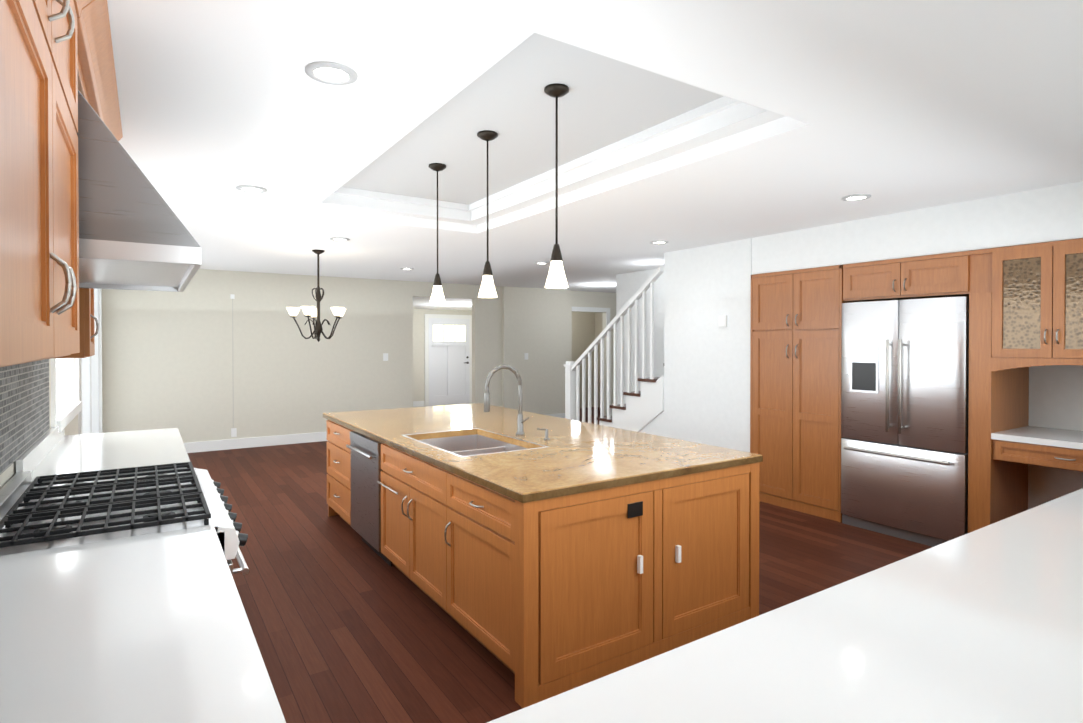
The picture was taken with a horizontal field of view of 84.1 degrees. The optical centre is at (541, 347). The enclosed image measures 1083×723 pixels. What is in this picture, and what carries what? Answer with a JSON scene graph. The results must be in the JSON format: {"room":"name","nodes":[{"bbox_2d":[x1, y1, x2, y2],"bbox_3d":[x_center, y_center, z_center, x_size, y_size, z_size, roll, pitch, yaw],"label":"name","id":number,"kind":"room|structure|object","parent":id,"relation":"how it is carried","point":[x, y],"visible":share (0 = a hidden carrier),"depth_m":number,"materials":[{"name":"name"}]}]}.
{"room":"kitchen","nodes":[
{"label":"kitchen","id":0,"kind":"room"},
{"bbox_2d":[0,181,1082,509],"bbox_3d":[-0.003,0.190,7.452,9.390,2.500,14.040,0,1,-33],"label":"wall","id":1,"kind":"structure","parent":0,"point":[202,357],"depth_m":8.15,"materials":[{"name":"beige paint"}]},
{"bbox_2d":[0,0,15,366],"bbox_3d":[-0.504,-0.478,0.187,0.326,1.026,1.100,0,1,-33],"label":"upper cabinet","id":2,"kind":"object","parent":1,"relation":"attached to","point":[7,169],"depth_m":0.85,"materials":[{"name":"brown wood"}]},
{"bbox_2d":[0,359,49,474],"bbox_3d":[-1.444,0.122,1.333,0.017,0.755,5.140,0,1,-33],"label":"backsplash","id":3,"kind":"structure","parent":1,"relation":"attached to","point":[24,409],"depth_m":2.73,"materials":[{"name":"tile"}]},
{"bbox_2d":[12,0,83,363],"bbox_3d":[-1.109,-0.486,1.106,0.326,1.026,1.100,0,1,-33],"label":"upper cabinet","id":4,"kind":"object","parent":1,"relation":"attached to","point":[39,255],"depth_m":1.14,"materials":[{"name":"brown wood"}]},
{"bbox_2d":[51,358,81,431],"bbox_3d":[-3.388,-0.067,4.296,0.052,1.170,1.590,0,1,-33],"label":"window frame","id":5,"kind":"structure","parent":1,"relation":"attached to","point":[64,419],"depth_m":4.02,"materials":[{"name":"white paint"}]},
{"bbox_2d":[56,288,98,357],"bbox_3d":[-2.306,-0.483,2.921,0.321,1.066,0.330,0,1,-33],"label":"upper cabinet","id":6,"kind":"object","parent":1,"relation":"attached to","point":[87,320],"visible":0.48,"depth_m":2.83,"materials":[{"name":"brown wood"}]},
{"bbox_2d":[56,289,98,433],"bbox_3d":[-4.236,0.332,5.538,0.004,2.250,4.450,0,1,-33],"label":"window","id":7,"kind":"structure","parent":1,"relation":"in","point":[65,382],"depth_m":5.72,"materials":[{"name":"white"}]},
{"bbox_2d":[78,289,101,433],"bbox_3d":[-4.702,0.280,6.278,0.032,2.340,2.880,0,1,-33],"label":"door frame","id":8,"kind":"structure","parent":1,"relation":"attached to","point":[99,290],"depth_m":7.36,"materials":[{"name":"white paint"}]},
{"bbox_2d":[77,0,122,140],"bbox_3d":[-1.786,-0.941,2.188,0.390,0.136,1.448,0,1,-33],"label":"upper cabinet","id":9,"kind":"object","parent":1,"relation":"attached to","point":[97,86],"depth_m":2.01,"materials":[{"name":"brown wood"}]},
{"bbox_2d":[77,90,201,291],"bbox_3d":[-1.711,-0.569,2.300,0.634,0.600,1.260,0,1,-33],"label":"range hood","id":10,"kind":"object","parent":1,"relation":"attached to","point":[134,233],"visible":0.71,"depth_m":1.85,"materials":[{"name":"silver metal"}]},
{"bbox_2d":[230,294,236,436],"bbox_3d":[-4.323,0.261,8.434,0.070,2.000,0.011,0,1,-33],"label":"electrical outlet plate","id":11,"kind":"object","parent":1,"relation":"attached to","point":[233,430],"visible":1,"depth_m":8.43,"materials":[{"name":"white plastic"}]},
{"bbox_2d":[383,353,387,360],"bbox_3d":[-2.499,0.160,9.636,0.080,0.120,0.007,0,1,-33],"label":"switch plate","id":12,"kind":"object","parent":1,"relation":"attached to","point":[385,356],"depth_m":9.63,"materials":[{"name":"white plastic"}]},
{"bbox_2d":[184,401,611,452],"bbox_3d":[-1.209,1.353,9.297,9.150,0.140,9.410,0,1,-33],"label":"baseboard","id":13,"kind":"structure","parent":1,"relation":"attached to","point":[205,446],"depth_m":8.63,"materials":[{"name":"white paint"}]},
{"bbox_2d":[425,314,471,406],"bbox_3d":[-2.175,0.304,14.232,1.230,2.150,0.079,0,1,-33],"label":"front door","id":14,"kind":"structure","parent":1,"relation":"in","point":[448,359],"depth_m":14.22,"materials":[{"name":"white paint"}]},
{"bbox_2d":[572,306,609,415],"bbox_3d":[0.934,0.305,11.888,1.090,2.190,0.020,0,1,-33],"label":"door frame","id":15,"kind":"structure","parent":1,"relation":"attached to","point":[583,309],"depth_m":12.09,"materials":[{"name":"white paint"}]},
{"bbox_2d":[718,315,726,326],"bbox_3d":[1.819,-0.262,6.032,0.019,0.110,0.090,0,1,-33],"label":"thermostat","id":16,"kind":"object","parent":1,"relation":"attached to","point":[722,320],"visible":0.86,"depth_m":6.02,"materials":[{"name":"white plastic"}]},
{"bbox_2d":[187,407,931,722],"bbox_3d":[-0.003,1.490,7.464,9.390,0.100,14.040,0,1,-33],"label":"floor","id":17,"kind":"structure","parent":0,"point":[347,624],"depth_m":3.57,"materials":[{"name":"brown wood"}]},
{"bbox_2d":[16,426,189,482],"bbox_3d":[-2.439,0.981,3.470,0.684,0.990,1.589,0,1,-33],"label":"countertop","id":18,"kind":"structure","parent":17,"relation":"on","point":[55,452],"depth_m":3.28,"materials":[{"name":"white stone"}]},
{"bbox_2d":[0,462,248,576],"bbox_3d":[-1.646,1.016,2.357,0.777,0.940,1.130,0,1,-33],"label":"range","id":19,"kind":"object","parent":17,"relation":"on","point":[36,514],"visible":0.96,"depth_m":2.18,"materials":[{"name":"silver metal"}]},
{"bbox_2d":[0,525,283,722],"bbox_3d":[-0.979,1.000,1.255,0.690,0.990,1.433,0,1,-33],"label":"countertop","id":20,"kind":"structure","parent":17,"relation":"on","point":[155,627],"depth_m":1.25,"materials":[{"name":"white stone"}]},
{"bbox_2d":[323,417,762,707],"bbox_3d":[-0.354,1.044,4.213,1.568,0.851,3.280,0,1,-33],"label":"kitchen island","id":21,"kind":"object","parent":17,"relation":"on","point":[541,557],"depth_m":2.87,"materials":[{"name":"brown wood"}]},
{"bbox_2d":[323,405,762,500],"bbox_3d":[-0.343,0.601,4.241,1.538,0.033,3.308,0,1,-33],"label":"island countertop","id":22,"kind":"structure","parent":21,"relation":"on","point":[578,455],"depth_m":3.47,"materials":[{"name":"beige stone"}]},
{"bbox_2d":[483,365,530,436],"bbox_3d":[-0.224,0.347,3.886,0.299,0.469,0.117,0,1,-33],"label":"faucet","id":23,"kind":"object","parent":22,"relation":"on","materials":[{"name":"silver metal"}]},
{"bbox_2d":[535,425,550,440],"bbox_3d":[0.012,0.542,3.755,0.091,0.080,0.040,0,1,-33],"label":"soap dispenser","id":24,"kind":"object","parent":22,"relation":"on","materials":[{"name":"silver metal"}]},
{"bbox_2d":[564,266,663,431],"bbox_3d":[1.490,0.266,7.340,1.062,2.351,2.710,0,1,-33],"label":"staircase","id":25,"kind":"structure","parent":17,"relation":"on","point":[638,411],"depth_m":7.26,"materials":[{"name":"white paint"}]},
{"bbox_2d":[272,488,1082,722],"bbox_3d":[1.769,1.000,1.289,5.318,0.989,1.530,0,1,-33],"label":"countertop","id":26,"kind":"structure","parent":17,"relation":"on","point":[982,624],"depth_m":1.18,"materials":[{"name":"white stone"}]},
{"bbox_2d":[841,296,968,546],"bbox_3d":[2.975,0.551,4.758,0.757,1.825,0.900,0,1,-33],"label":"refrigerator","id":27,"kind":"object","parent":17,"relation":"on","point":[904,414],"visible":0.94,"depth_m":4.52,"materials":[{"name":"grey metal"}]},
{"bbox_2d":[750,238,1082,532],"bbox_3d":[3.041,0.392,4.736,0.697,2.145,2.837,0,1,-33],"label":"cabinets","id":28,"kind":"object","parent":17,"relation":"on","point":[1025,307],"depth_m":4.41,"materials":[{"name":"brown wood"}]},
{"bbox_2d":[107,0,1082,310],"bbox_3d":[-0.003,-1.095,7.441,9.390,0.550,14.040,0,1,-33],"label":"ceiling","id":29,"kind":"structure","parent":0,"point":[685,124],"depth_m":2.91,"materials":[{"name":"white paint"}]},
{"bbox_2d":[236,185,266,192],"bbox_3d":[-1.880,-1.022,3.897,0.184,0.011,0.184,0,1,-33],"label":"recessed light","id":30,"kind":"object","parent":29,"relation":"in","point":[250,189],"visible":1,"depth_m":3.88,"materials":[{"name":"grey glass"}]},
{"bbox_2d":[286,249,345,341],"bbox_3d":[-2.438,-0.552,6.554,0.629,1.000,0.604,0,1,-33],"label":"chandelier","id":31,"kind":"object","parent":29,"relation":"hanging from","point":[313,313],"visible":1,"depth_m":6.50,"materials":[{"name":"black metal"}]},
{"bbox_2d":[305,61,357,84],"bbox_3d":[-0.775,-1.007,2.218,0.184,0.011,0.184,0,1,-33],"label":"recessed light","id":32,"kind":"object","parent":29,"relation":"in","point":[332,73],"visible":1,"depth_m":2.21,"materials":[{"name":"grey glass"}]},
{"bbox_2d":[330,237,349,240],"bbox_3d":[-1.948,-1.039,5.803,0.184,0.011,0.184,0,1,-33],"label":"recessed light","id":33,"kind":"object","parent":29,"relation":"in","point":[339,239],"visible":0.98,"depth_m":5.78,"materials":[{"name":"grey glass"}]},
{"bbox_2d":[428,163,445,303],"bbox_3d":[-0.711,-0.768,4.106,0.120,0.945,0.120,0,1,-33],"label":"pendant light","id":34,"kind":"object","parent":29,"relation":"hanging from","point":[437,296],"visible":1,"depth_m":4.08,"materials":[{"name":"white glass"}]},
{"bbox_2d":[477,130,497,297],"bbox_3d":[-0.312,-0.762,3.482,0.120,0.945,0.120,0,1,-33],"label":"pendant light","id":35,"kind":"object","parent":29,"relation":"hanging from","point":[487,289],"visible":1,"depth_m":3.46,"materials":[{"name":"white glass"}]},
{"bbox_2d":[544,83,568,288],"bbox_3d":[0.072,-0.757,2.861,0.120,0.945,0.120,0,1,-33],"label":"pendant light","id":36,"kind":"object","parent":29,"relation":"hanging from","point":[556,278],"visible":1,"depth_m":2.84,"materials":[{"name":"white glass"}]},
{"bbox_2d":[650,241,668,243],"bbox_3d":[1.173,-1.041,5.989,0.184,0.011,0.184,0,1,-33],"label":"recessed light","id":37,"kind":"object","parent":29,"relation":"in","point":[658,242],"visible":0.98,"depth_m":5.97,"materials":[{"name":"grey"}]},
{"bbox_2d":[841,194,870,200],"bbox_3d":[2.160,-1.024,4.124,0.184,0.011,0.184,0,1,-33],"label":"recessed light","id":38,"kind":"object","parent":29,"relation":"in","point":[856,197],"visible":1,"depth_m":4.12,"materials":[{"name":"grey glass"}]}
]}

